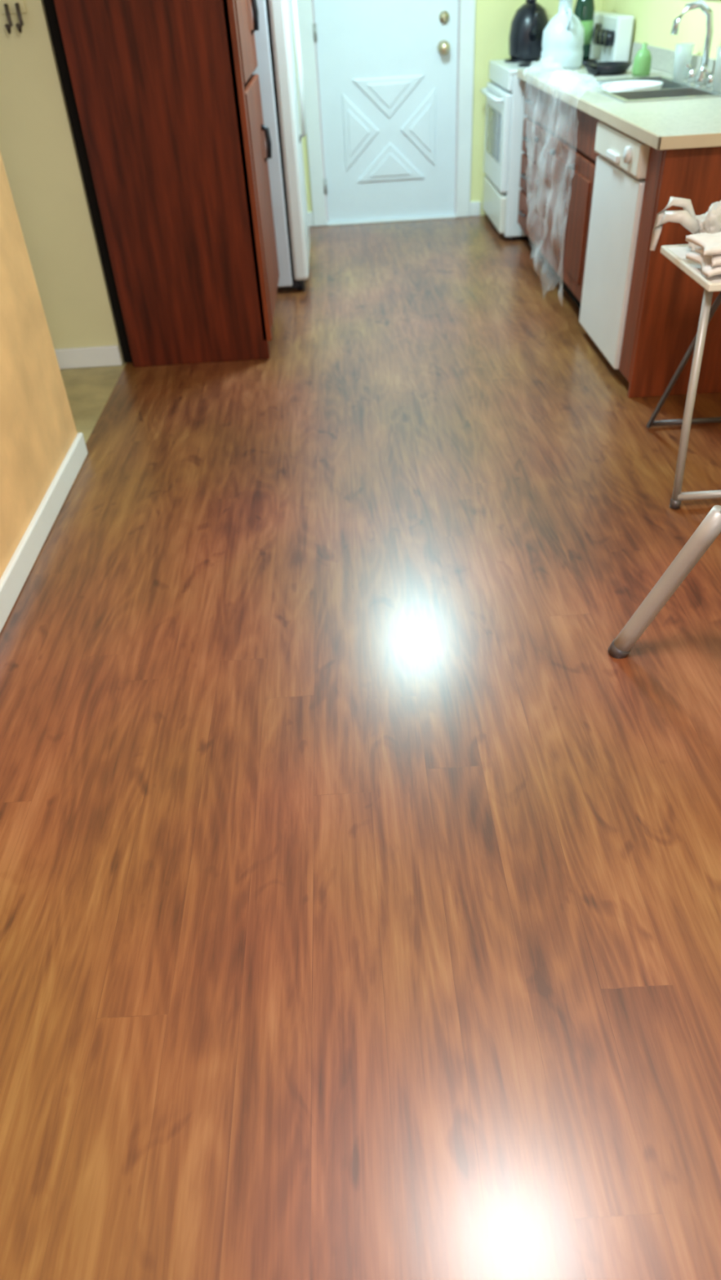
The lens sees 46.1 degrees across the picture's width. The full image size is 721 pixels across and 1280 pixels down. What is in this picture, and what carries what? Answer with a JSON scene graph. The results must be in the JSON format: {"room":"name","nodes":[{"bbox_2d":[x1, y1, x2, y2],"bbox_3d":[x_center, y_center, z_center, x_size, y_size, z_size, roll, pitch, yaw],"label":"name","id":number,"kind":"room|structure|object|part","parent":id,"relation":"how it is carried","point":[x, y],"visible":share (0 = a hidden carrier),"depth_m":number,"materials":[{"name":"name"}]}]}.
{"room":"kitchen","nodes":[
{"label":"kitchen","id":0,"kind":"room"},
{"bbox_2d":[0,151,77,578],"bbox_3d":[-1.084,-0.006,0.396,0.112,2.427,5.376,-4,38,0],"label":"wall","id":1,"kind":"structure","parent":0,"point":[37,428],"depth_m":2.69,"materials":[{"name":"orange paint"}]},
{"bbox_2d":[0,432,88,632],"bbox_3d":[-0.960,0.907,1.119,0.020,0.089,5.378,-4,38,0],"label":"baseboard","id":2,"kind":"structure","parent":1,"relation":"attached to","point":[14,577],"depth_m":2.70,"materials":[{"name":"white wood"}]},
{"bbox_2d":[0,0,124,364],"bbox_3d":[-2.154,-2.231,3.307,1.937,2.427,0.103,-4,38,0],"label":"wall","id":3,"kind":"structure","parent":0,"point":[38,151],"depth_m":3.54,"materials":[{"name":"yellow paint"}]},
{"bbox_2d":[0,0,26,33],"bbox_3d":[-1.298,-2.335,3.168,0.093,0.105,0.048,-4,38,0],"label":"hooks","id":4,"kind":"object","parent":3,"relation":"attached to","point":[7,7],"visible":1,"depth_m":3.16,"materials":[{"name":"black metal"}]},
{"bbox_3d":[-1.300,-2.370,3.165,0.093,0.047,0.008,-4,38,0],"label":"plate","id":5,"kind":"part","parent":4,"relation":"part of","materials":[{"name":"yellow paint"}]},
{"bbox_2d":[54,345,122,368],"bbox_3d":[-2.048,-1.281,3.979,1.843,0.093,0.020,-4,38,0],"label":"baseboard","id":6,"kind":"structure","parent":3,"relation":"attached to","point":[108,355],"depth_m":3.97,"materials":[{"name":"white wood"}]},
{"bbox_2d":[0,214,720,1279],"bbox_3d":[-0.605,-0.171,2.568,4.778,0.047,8.960,-4,38,0],"label":"floor","id":7,"kind":"structure","parent":0,"point":[360,907],"depth_m":1.80,"materials":[{"name":"laminate"}]},
{"bbox_2d":[43,0,279,367],"bbox_3d":[-0.813,-2.473,3.657,0.759,2.240,0.957,-4,38,0],"label":"pantry cabinet","id":8,"kind":"object","parent":7,"relation":"on","point":[163,98],"visible":1,"depth_m":3.50,"materials":[{"name":"brown wood"}]},
{"bbox_3d":[-0.525,-2.915,3.357,0.047,1.129,0.849,-4,38,0],"label":"door","id":9,"kind":"part","parent":8,"relation":"part of","materials":[{"name":"brown wood"}]},
{"bbox_3d":[-0.476,-2.784,3.753,0.048,0.173,0.026,-4,38,0],"label":"handle","id":10,"kind":"part","parent":8,"relation":"part of","materials":[{"name":"black plastic"}]},
{"bbox_3d":[-0.473,-2.088,4.008,0.047,0.924,0.849,-4,38,0],"label":"door","id":11,"kind":"part","parent":8,"relation":"part of","materials":[{"name":"brown wood"}]},
{"bbox_3d":[-0.451,-2.385,4.067,0.048,0.163,0.026,-4,38,0],"label":"handle","id":12,"kind":"part","parent":8,"relation":"part of","materials":[{"name":"black plastic"}]},
{"bbox_2d":[251,0,310,290],"bbox_3d":[-0.741,-2.906,4.526,0.880,1.839,0.817,-4,38,0],"label":"refrigerator","id":13,"kind":"object","parent":7,"relation":"on","point":[276,68],"visible":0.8,"depth_m":4.35,"materials":[{"name":"white metal"}]},
{"bbox_3d":[-0.380,-2.808,4.335,0.081,1.755,0.369,-4,38,0],"label":"freezer door","id":14,"kind":"part","parent":13,"relation":"part of","materials":[{"name":"white metal"}]},
{"bbox_3d":[-0.332,-2.957,4.383,0.057,0.671,0.024,-4,38,0],"label":"handle","id":15,"kind":"part","parent":13,"relation":"part of","materials":[{"name":"white plastic"}]},
{"bbox_3d":[-0.395,-3.065,4.661,0.081,1.755,0.434,-4,38,0],"label":"fridge door","id":16,"kind":"part","parent":13,"relation":"part of","materials":[{"name":"white metal"}]},
{"bbox_3d":[-0.337,-3.038,4.486,0.057,0.671,0.024,-4,38,0],"label":"handle","id":17,"kind":"part","parent":13,"relation":"part of","materials":[{"name":"white plastic"}]},
{"bbox_2d":[480,11,634,240],"bbox_3d":[1.170,-3.246,5.370,0.755,1.139,0.742,-4,38,0],"label":"stove","id":18,"kind":"object","parent":7,"relation":"on","point":[611,36],"visible":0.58,"depth_m":5.15,"materials":[{"name":"white metal"}]},
{"bbox_3d":[0.810,-3.377,5.247,0.054,0.026,0.622,-4,38,0],"label":"door handle","id":19,"kind":"part","parent":18,"relation":"part of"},
{"bbox_3d":[0.887,-2.901,5.627,0.037,0.215,0.723,-4,38,0],"label":"drawer","id":20,"kind":"part","parent":18,"relation":"part of","materials":[{"name":"white metal"}]},
{"bbox_2d":[483,81,511,193],"bbox_3d":[0.866,-3.205,5.388,0.042,0.523,0.723,-4,38,0],"label":"oven","id":21,"kind":"object","parent":18,"relation":"in","point":[497,160],"depth_m":5.24,"materials":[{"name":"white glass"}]},
{"bbox_3d":[0.857,-3.454,5.191,0.028,0.084,0.733,-4,38,0],"label":"rail","id":22,"kind":"part","parent":18,"relation":"part of","materials":[{"name":"white metal"}]},
{"bbox_3d":[1.239,-2.814,5.715,0.560,0.028,0.700,-4,38,0],"label":"foot rail","id":23,"kind":"part","parent":18,"relation":"part of","materials":[{"name":"black plastic"}]},
{"bbox_3d":[1.001,-3.619,5.280,0.205,0.013,0.205,-4,38,0],"label":"burner","id":24,"kind":"part","parent":18,"relation":"part of","materials":[{"name":"black plastic"}]},
{"bbox_2d":[508,0,548,59],"bbox_3d":[1.014,-3.757,5.115,0.242,0.405,0.302,17,43,24],"label":"kettle","id":25,"kind":"object","parent":18,"relation":"on","point":[529,21],"visible":0.94,"depth_m":5.10,"materials":[{"name":"black plastic"}]},
{"bbox_3d":[1.023,-3.862,5.066,0.026,0.182,0.250,-4,38,0],"label":"handle","id":26,"kind":"part","parent":25,"relation":"part of","materials":[{"name":"black plastic"}]},
{"bbox_3d":[1.036,-3.656,5.043,0.056,0.147,0.126,-4,38,0],"label":"spout","id":27,"kind":"part","parent":25,"relation":"part of","materials":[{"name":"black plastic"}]},
{"bbox_3d":[1.014,-3.400,5.001,0.168,0.013,0.168,-4,38,0],"label":"burner","id":28,"kind":"part","parent":18,"relation":"part of","materials":[{"name":"black plastic"}]},
{"bbox_2d":[488,56,605,75],"bbox_3d":[1.176,-3.513,5.160,0.672,0.023,0.742,-4,38,0],"label":"cooktop","id":29,"kind":"object","parent":18,"relation":"in","point":[507,66],"depth_m":5.08,"materials":[{"name":"white metal"}]},
{"bbox_2d":[573,0,594,60],"bbox_3d":[1.290,-3.619,4.890,0.118,0.439,0.118,-4,38,0],"label":"wine bottle","id":30,"kind":"object","parent":18,"relation":"on","point":[584,10],"visible":0.44,"depth_m":4.87,"materials":[{"name":"green glass"}]},
{"bbox_3d":[1.294,-3.417,5.000,0.205,0.013,0.205,-4,38,0],"label":"burner","id":31,"kind":"part","parent":18,"relation":"part of","materials":[{"name":"black metal"}]},
{"bbox_3d":[1.426,-3.655,5.105,0.009,0.103,0.112,-4,38,0],"label":"clock panel","id":32,"kind":"part","parent":18,"relation":"part of","materials":[{"name":"plastic"}]},
{"bbox_3d":[1.414,-3.563,4.998,0.044,0.075,0.075,-4,38,0],"label":"knob","id":33,"kind":"part","parent":18,"relation":"part of","materials":[{"name":"black plastic"}]},
{"bbox_3d":[1.418,-3.500,4.918,0.044,0.075,0.075,-4,38,0],"label":"knob","id":34,"kind":"part","parent":18,"relation":"part of","materials":[{"name":"black plastic"}]},
{"bbox_3d":[1.422,-3.437,4.837,0.044,0.075,0.075,-4,38,0],"label":"knob","id":35,"kind":"part","parent":18,"relation":"part of","materials":[{"name":"black plastic"}]},
{"bbox_2d":[517,82,599,332],"bbox_3d":[1.289,-2.369,4.452,0.641,0.885,1.727,-4,38,0],"label":"base cabinet","id":36,"kind":"object","parent":7,"relation":"on","point":[558,158],"visible":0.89,"depth_m":4.29,"materials":[{"name":"brown wood"}]},
{"bbox_3d":[0.973,-2.571,5.103,0.033,0.013,0.124,-4,38,0],"label":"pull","id":37,"kind":"part","parent":36,"relation":"part of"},
{"bbox_3d":[0.963,-2.727,4.981,0.033,0.013,0.124,-4,38,0],"label":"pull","id":38,"kind":"part","parent":36,"relation":"part of","materials":[{"name":"silver metal"}]},
{"bbox_3d":[0.999,-2.573,5.103,0.025,0.187,0.392,-4,38,0],"label":"drawer","id":39,"kind":"part","parent":36,"relation":"part of","materials":[{"name":"brown wood"}]},
{"bbox_3d":[0.954,-2.877,4.862,0.033,0.013,0.124,-4,38,0],"label":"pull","id":40,"kind":"part","parent":36,"relation":"part of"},
{"bbox_3d":[0.989,-2.729,4.981,0.025,0.182,0.392,-4,38,0],"label":"drawer","id":41,"kind":"part","parent":36,"relation":"part of","materials":[{"name":"brown wood"}]},
{"bbox_3d":[0.945,-3.020,4.750,0.033,0.013,0.124,-4,38,0],"label":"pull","id":42,"kind":"part","parent":36,"relation":"part of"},
{"bbox_3d":[0.979,-2.879,4.862,0.025,0.173,0.392,-4,38,0],"label":"drawer","id":43,"kind":"part","parent":36,"relation":"part of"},
{"bbox_3d":[0.970,-3.022,4.750,0.025,0.163,0.392,-4,38,0],"label":"drawer","id":44,"kind":"part","parent":36,"relation":"part of","materials":[{"name":"brown wood"}]},
{"bbox_3d":[0.963,-2.748,4.649,0.023,0.026,0.026,-4,38,0],"label":"knob","id":45,"kind":"part","parent":36,"relation":"part of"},
{"bbox_3d":[0.990,-2.466,4.659,0.013,0.439,0.280,-4,38,0],"label":"door panel","id":46,"kind":"part","parent":36,"relation":"part of","materials":[{"name":"brown wood"}]},
{"bbox_3d":[1.004,-2.467,4.659,0.025,0.569,0.411,-4,38,0],"label":"door","id":47,"kind":"part","parent":36,"relation":"part of","materials":[{"name":"brown wood"}]},
{"bbox_3d":[0.985,-2.767,4.422,0.025,0.159,0.411,-4,38,0],"label":"false drawer","id":48,"kind":"part","parent":36,"relation":"part of","materials":[{"name":"brown wood"}]},
{"bbox_3d":[0.978,-2.486,4.316,0.023,0.026,0.026,-4,38,0],"label":"knob","id":49,"kind":"part","parent":36,"relation":"part of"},
{"bbox_3d":[1.006,-2.204,4.325,0.013,0.439,0.280,-4,38,0],"label":"door panel","id":50,"kind":"part","parent":36,"relation":"part of","materials":[{"name":"brown wood"}]},
{"bbox_3d":[1.020,-2.205,4.325,0.025,0.569,0.411,-4,38,0],"label":"door","id":51,"kind":"part","parent":36,"relation":"part of","materials":[{"name":"brown wood"}]},
{"bbox_3d":[1.015,-2.615,4.258,0.019,0.232,1.708,-4,38,0],"label":"rail","id":52,"kind":"part","parent":36,"relation":"part of","materials":[{"name":"brown wood"}]},
{"bbox_3d":[1.001,-2.505,4.088,0.025,0.159,0.411,-4,38,0],"label":"false drawer","id":53,"kind":"part","parent":36,"relation":"part of","materials":[{"name":"brown wood"}]},
{"bbox_3d":[0.994,-2.227,3.985,0.023,0.026,0.026,-4,38,0],"label":"knob","id":54,"kind":"part","parent":36,"relation":"part of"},
{"bbox_3d":[1.021,-1.942,3.991,0.013,0.439,0.289,-4,38,0],"label":"door panel","id":55,"kind":"part","parent":36,"relation":"part of","materials":[{"name":"brown wood"}]},
{"bbox_3d":[1.036,-1.943,3.991,0.025,0.569,0.420,-4,38,0],"label":"door","id":56,"kind":"part","parent":36,"relation":"part of","materials":[{"name":"brown wood"}]},
{"bbox_3d":[1.017,-2.243,3.754,0.025,0.159,0.420,-4,38,0],"label":"false drawer","id":57,"kind":"part","parent":36,"relation":"part of","materials":[{"name":"brown wood"}]},
{"bbox_2d":[516,42,720,150],"bbox_3d":[1.275,-2.508,3.808,0.667,0.132,2.585,-4,38,0],"label":"countertop","id":58,"kind":"structure","parent":36,"relation":"on","point":[687,123],"depth_m":3.42,"materials":[{"name":"laminate"}]},
{"bbox_2d":[540,0,584,71],"bbox_3d":[1.111,-3.335,4.629,0.228,0.350,0.228,28,48,34],"label":"water jug","id":59,"kind":"object","parent":58,"relation":"on","point":[562,38],"visible":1,"depth_m":4.59,"materials":[{"name":"plastic"}]},
{"bbox_2d":[582,61,631,75],"bbox_3d":[1.270,-2.952,4.353,0.242,0.074,0.343,7,39,13],"label":"frying pan","id":60,"kind":"object","parent":58,"relation":"on","point":[607,68],"visible":1,"depth_m":4.34,"materials":[{"name":"black metal"}]},
{"bbox_3d":[1.160,-2.908,4.284,0.021,0.048,0.137,23,46,30],"label":"pan handle","id":61,"kind":"part","parent":60,"relation":"part of","materials":[{"name":"black plastic"}]},
{"bbox_2d":[631,42,651,76],"bbox_3d":[1.409,-2.899,4.226,0.090,0.135,0.090,-4,38,0],"label":"dish soap bottle","id":62,"kind":"object","parent":58,"relation":"on","point":[642,59],"visible":1,"depth_m":4.21,"materials":[{"name":"green plastic"}]},
{"bbox_2d":[575,75,720,102],"bbox_3d":[1.293,-2.420,3.890,0.429,0.204,0.840,-4,38,0],"label":"sink","id":63,"kind":"object","parent":58,"relation":"in","point":[671,89],"visible":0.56,"depth_m":3.84,"materials":[{"name":"silver metal"}]},
{"bbox_2d":[583,76,658,89],"bbox_3d":[1.278,-2.664,4.197,0.383,0.191,0.008,-4,38,0],"label":"basin","id":64,"kind":"object","parent":63,"relation":"in","point":[597,83],"depth_m":4.14,"materials":[{"name":"white plastic"}]},
{"bbox_2d":[601,80,662,92],"bbox_3d":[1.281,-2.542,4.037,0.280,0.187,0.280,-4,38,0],"label":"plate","id":65,"kind":"object","parent":63,"relation":"on","point":[633,85],"visible":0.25,"depth_m":4.03,"materials":[{"name":"white ceramic"}]},
{"bbox_2d":[609,87,685,99],"bbox_3d":[1.293,-2.418,3.891,0.383,0.182,0.019,-4,38,0],"label":"basin","id":66,"kind":"object","parent":63,"relation":"in","point":[670,92],"depth_m":3.84,"materials":[{"name":"silver metal"}]},
{"bbox_2d":[657,76,717,96],"bbox_3d":[1.480,-2.434,3.888,0.008,0.191,0.793,-4,38,0],"label":"basin","id":67,"kind":"object","parent":63,"relation":"in","point":[687,89],"depth_m":3.83,"materials":[{"name":"silver metal"}]},
{"bbox_2d":[670,0,717,88],"bbox_3d":[1.470,-2.642,3.753,0.205,0.311,0.289,-4,38,0],"label":"faucet","id":68,"kind":"object","parent":58,"relation":"on","point":[706,77],"visible":0.99,"depth_m":3.73,"materials":[{"name":"silver metal"}]},
{"bbox_3d":[1.520,-2.643,3.909,0.049,0.036,0.015,-4,38,0],"label":"lever","id":69,"kind":"part","parent":68,"relation":"part of","materials":[{"name":"silver metal"}]},
{"bbox_3d":[1.460,-2.663,3.736,0.186,0.256,0.028,-4,38,0],"label":"spout","id":70,"kind":"part","parent":68,"relation":"part of","materials":[{"name":"silver metal"}]},
{"bbox_3d":[1.528,-2.494,3.718,0.049,0.036,0.015,-4,38,0],"label":"lever","id":71,"kind":"part","parent":68,"relation":"part of","materials":[{"name":"silver metal"}]},
{"bbox_2d":[578,120,649,368],"bbox_3d":[1.315,-1.634,3.528,0.639,0.873,0.616,-4,38,0],"label":"dishwasher","id":72,"kind":"object","parent":7,"relation":"on","point":[622,160],"visible":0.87,"depth_m":3.44,"materials":[{"name":"white plastic"}]},
{"bbox_3d":[1.024,-1.915,3.294,0.065,0.115,0.616,-4,38,0],"label":"control panel","id":73,"kind":"part","parent":72,"relation":"part of","materials":[{"name":"white plastic"}]},
{"bbox_2d":[607,505,720,658],"bbox_3d":[0.981,-0.174,1.644,0.721,0.960,0.646,-4,38,0],"label":"metal chair","id":74,"kind":"object","parent":7,"relation":"on","point":[709,528],"visible":1,"depth_m":1.97,"materials":[{"name":"metal"}]},
{"bbox_2d":[618,146,720,397],"bbox_3d":[1.360,-1.393,3.209,0.614,0.885,0.168,-4,38,0],"label":"cabinet end panel","id":75,"kind":"object","parent":7,"relation":"on","point":[664,303],"visible":0.6,"depth_m":3.19,"materials":[{"name":"brown wood"}]},
{"bbox_2d":[645,244,720,509],"bbox_3d":[1.239,-0.888,2.746,0.544,0.676,0.615,-4,38,0],"label":"folding tray table","id":76,"kind":"object","parent":7,"relation":"on","point":[676,254],"visible":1,"depth_m":2.60,"materials":[{"name":"metal"},{"name":"laminate"}]},
{"bbox_3d":[1.059,-0.904,2.783,0.018,0.662,0.518,-1,38,3],"label":"leg","id":77,"kind":"part","parent":76,"relation":"part of","materials":[{"name":"white metal"}]},
{"bbox_2d":[649,196,720,252],"bbox_3d":[1.037,-1.255,2.560,0.289,0.146,0.130,-4,38,0],"label":"plastic bag","id":78,"kind":"object","parent":76,"relation":"on","point":[709,222],"visible":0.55,"depth_m":2.56,"materials":[{"name":"white plastic"}]},
{"bbox_3d":[0.969,-1.298,2.588,0.137,0.106,0.028,-4,38,0],"label":"handle","id":79,"kind":"part","parent":78,"relation":"part of","materials":[{"name":"white plastic"}]},
{"bbox_3d":[0.963,-1.251,2.585,0.138,0.112,0.042,6,39,13],"label":"handle","id":80,"kind":"part","parent":78,"relation":"part of","materials":[{"name":"white plastic"}]},
{"bbox_3d":[0.999,-0.728,2.563,0.031,0.656,0.138,2,39,8],"label":"leg","id":81,"kind":"part","parent":76,"relation":"part of","materials":[{"name":"white metal"}]},
{"bbox_2d":[666,246,720,283],"bbox_3d":[1.228,-1.127,2.521,0.518,0.014,0.411,-4,38,0],"label":"tabletop","id":82,"kind":"object","parent":76,"relation":"on","point":[676,255],"depth_m":2.52,"materials":[{"name":"white plastic"}]},
{"bbox_2d":[685,231,720,277],"bbox_3d":[1.184,-1.111,2.403,0.475,0.089,0.222,-4,38,0],"label":"folded cloth","id":83,"kind":"object","parent":76,"relation":"on","point":[708,255],"visible":1,"depth_m":2.40,"materials":[{"name":"beige fabric"}]},
{"bbox_2d":[290,0,602,215],"bbox_3d":[0.110,-3.975,5.338,3.005,2.427,0.112,-4,38,0],"label":"wall","id":84,"kind":"structure","parent":0,"point":[493,18],"depth_m":5.46,"materials":[{"name":"yellow paint"}]},
{"bbox_2d":[307,211,313,226],"bbox_3d":[-0.783,-2.961,6.010,0.891,0.093,0.019,-4,38,0],"label":"baseboard","id":85,"kind":"structure","parent":84,"relation":"attached to","point":[309,214],"depth_m":6.00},
{"bbox_2d":[296,0,327,226],"bbox_3d":[-0.338,-3.761,5.405,0.098,2.053,0.042,-4,38,0],"label":"trim","id":86,"kind":"structure","parent":84,"relation":"attached to","point":[304,8],"depth_m":5.59,"materials":[{"name":"white paint"}]},
{"bbox_2d":[312,23,317,41],"bbox_3d":[-0.286,-3.825,5.331,0.022,0.093,0.022,-4,38,0],"label":"hinge","id":87,"kind":"object","parent":84,"relation":"attached to","point":[314,27],"visible":1,"depth_m":5.32,"materials":[{"name":"silver metal"}]},
{"bbox_2d":[323,178,327,194],"bbox_3d":[-0.243,-3.144,5.867,0.022,0.093,0.022,-4,38,0],"label":"hinge","id":88,"kind":"object","parent":84,"relation":"attached to","point":[324,180],"visible":1,"depth_m":5.86,"materials":[{"name":"silver metal"}]},
{"bbox_2d":[313,0,457,222],"bbox_3d":[0.170,-3.803,5.417,0.901,2.016,0.037,-4,38,0],"label":"door","id":89,"kind":"structure","parent":84,"relation":"attached to","point":[357,39],"depth_m":5.56,"materials":[{"name":"white wood"}]},
{"bbox_2d":[341,93,378,171],"bbox_3d":[0.006,-3.409,5.685,0.236,0.456,0.025,-4,38,0],"label":"panel","id":90,"kind":"object","parent":89,"relation":"attached to","point":[346,104],"depth_m":5.67,"materials":[{"name":"white wood"}]},
{"bbox_3d":[-0.009,-3.406,5.683,0.144,0.278,0.020,-4,38,0],"label":"left panel field","id":91,"kind":"part","parent":90,"relation":"part of","materials":[{"name":"white wood"}]},
{"bbox_2d":[352,75,424,118],"bbox_3d":[0.187,-3.566,5.570,0.470,0.228,0.025,-4,38,0],"label":"panel","id":92,"kind":"object","parent":89,"relation":"attached to","point":[415,80],"depth_m":5.53,"materials":[{"name":"white paint"}]},
{"bbox_3d":[0.186,-3.576,5.559,0.287,0.139,0.020,-4,38,0],"label":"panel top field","id":93,"kind":"part","parent":92,"relation":"part of","materials":[{"name":"white paint"}]},
{"bbox_2d":[356,142,424,182],"bbox_3d":[0.205,-3.277,5.803,0.470,0.228,0.017,-4,38,0],"label":"panel","id":94,"kind":"object","parent":89,"relation":"attached to","point":[389,148],"visible":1,"depth_m":5.83,"materials":[{"name":"white wood"}]},
{"bbox_2d":[369,153,411,177],"bbox_3d":[0.206,-3.262,5.806,0.287,0.139,0.021,-4,38,0],"label":"field","id":95,"kind":"object","parent":94,"relation":"attached to","point":[390,166],"depth_m":5.82,"materials":[{"name":"white wood"}]},
{"bbox_2d":[400,88,435,165],"bbox_3d":[0.386,-3.432,5.684,0.236,0.456,0.025,-4,38,0],"label":"panel","id":96,"kind":"object","parent":89,"relation":"attached to","point":[430,99],"depth_m":5.67,"materials":[{"name":"white wood"}]},
{"bbox_3d":[0.401,-3.432,5.682,0.144,0.278,0.020,-4,38,0],"label":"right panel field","id":97,"kind":"part","parent":96,"relation":"part of","materials":[{"name":"white wood"}]},
{"bbox_2d":[439,10,448,22],"bbox_3d":[0.525,-3.903,5.304,0.062,0.062,0.042,-4,38,0],"label":"deadbolt","id":98,"kind":"object","parent":89,"relation":"attached to","point":[441,15],"depth_m":5.30,"materials":[{"name":"gold metal"}]},
{"bbox_3d":[0.526,-3.898,5.298,0.013,0.041,0.025,-4,38,0],"label":"deadbolt turn knob","id":99,"kind":"part","parent":98,"relation":"part of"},
{"bbox_2d":[439,41,449,54],"bbox_3d":[0.534,-3.765,5.385,0.068,0.068,0.067,-4,38,0],"label":"handle","id":100,"kind":"object","parent":89,"relation":"attached to","point":[444,48],"visible":1,"depth_m":5.36,"materials":[{"name":"gold metal"}]},
{"bbox_2d":[437,40,449,55],"bbox_3d":[0.533,-3.787,5.414,0.078,0.078,0.014,-4,38,0],"label":"rose","id":101,"kind":"object","parent":100,"relation":"attached to","point":[442,41],"depth_m":5.40,"materials":[{"name":"gold metal"}]},
{"bbox_2d":[326,213,456,226],"bbox_3d":[0.220,-2.998,6.039,0.919,0.017,0.075,-4,38,0],"label":"trim","id":102,"kind":"structure","parent":84,"relation":"attached to","point":[446,216],"depth_m":6.01,"materials":[{"name":"white wood"}]},
{"bbox_2d":[455,0,475,217],"bbox_3d":[0.678,-3.824,5.403,0.098,2.053,0.042,-4,38,0],"label":"trim","id":103,"kind":"structure","parent":84,"relation":"attached to","point":[467,7],"depth_m":5.60,"materials":[{"name":"white wood"}]},
{"bbox_2d":[469,201,480,216],"bbox_3d":[0.812,-3.059,6.007,0.075,0.093,0.019,-4,38,0],"label":"baseboard","id":104,"kind":"structure","parent":84,"relation":"attached to","point":[474,206],"depth_m":6.00,"materials":[{"name":"white wood"}]},
{"bbox_2d":[601,0,720,62],"bbox_3d":[1.729,-1.278,1.785,0.093,2.427,8.922,-4,38,0],"label":"wall","id":105,"kind":"structure","parent":0,"point":[653,20],"depth_m":4.30,"materials":[{"name":"yellow paint"}]},
{"bbox_2d":[630,42,720,87],"bbox_3d":[1.598,-2.546,3.799,0.019,0.093,2.576,-4,38,0],"label":"backsplash","id":106,"kind":"structure","parent":105,"relation":"attached to","point":[668,60],"depth_m":4.22,"materials":[{"name":"laminate"}]}
]}

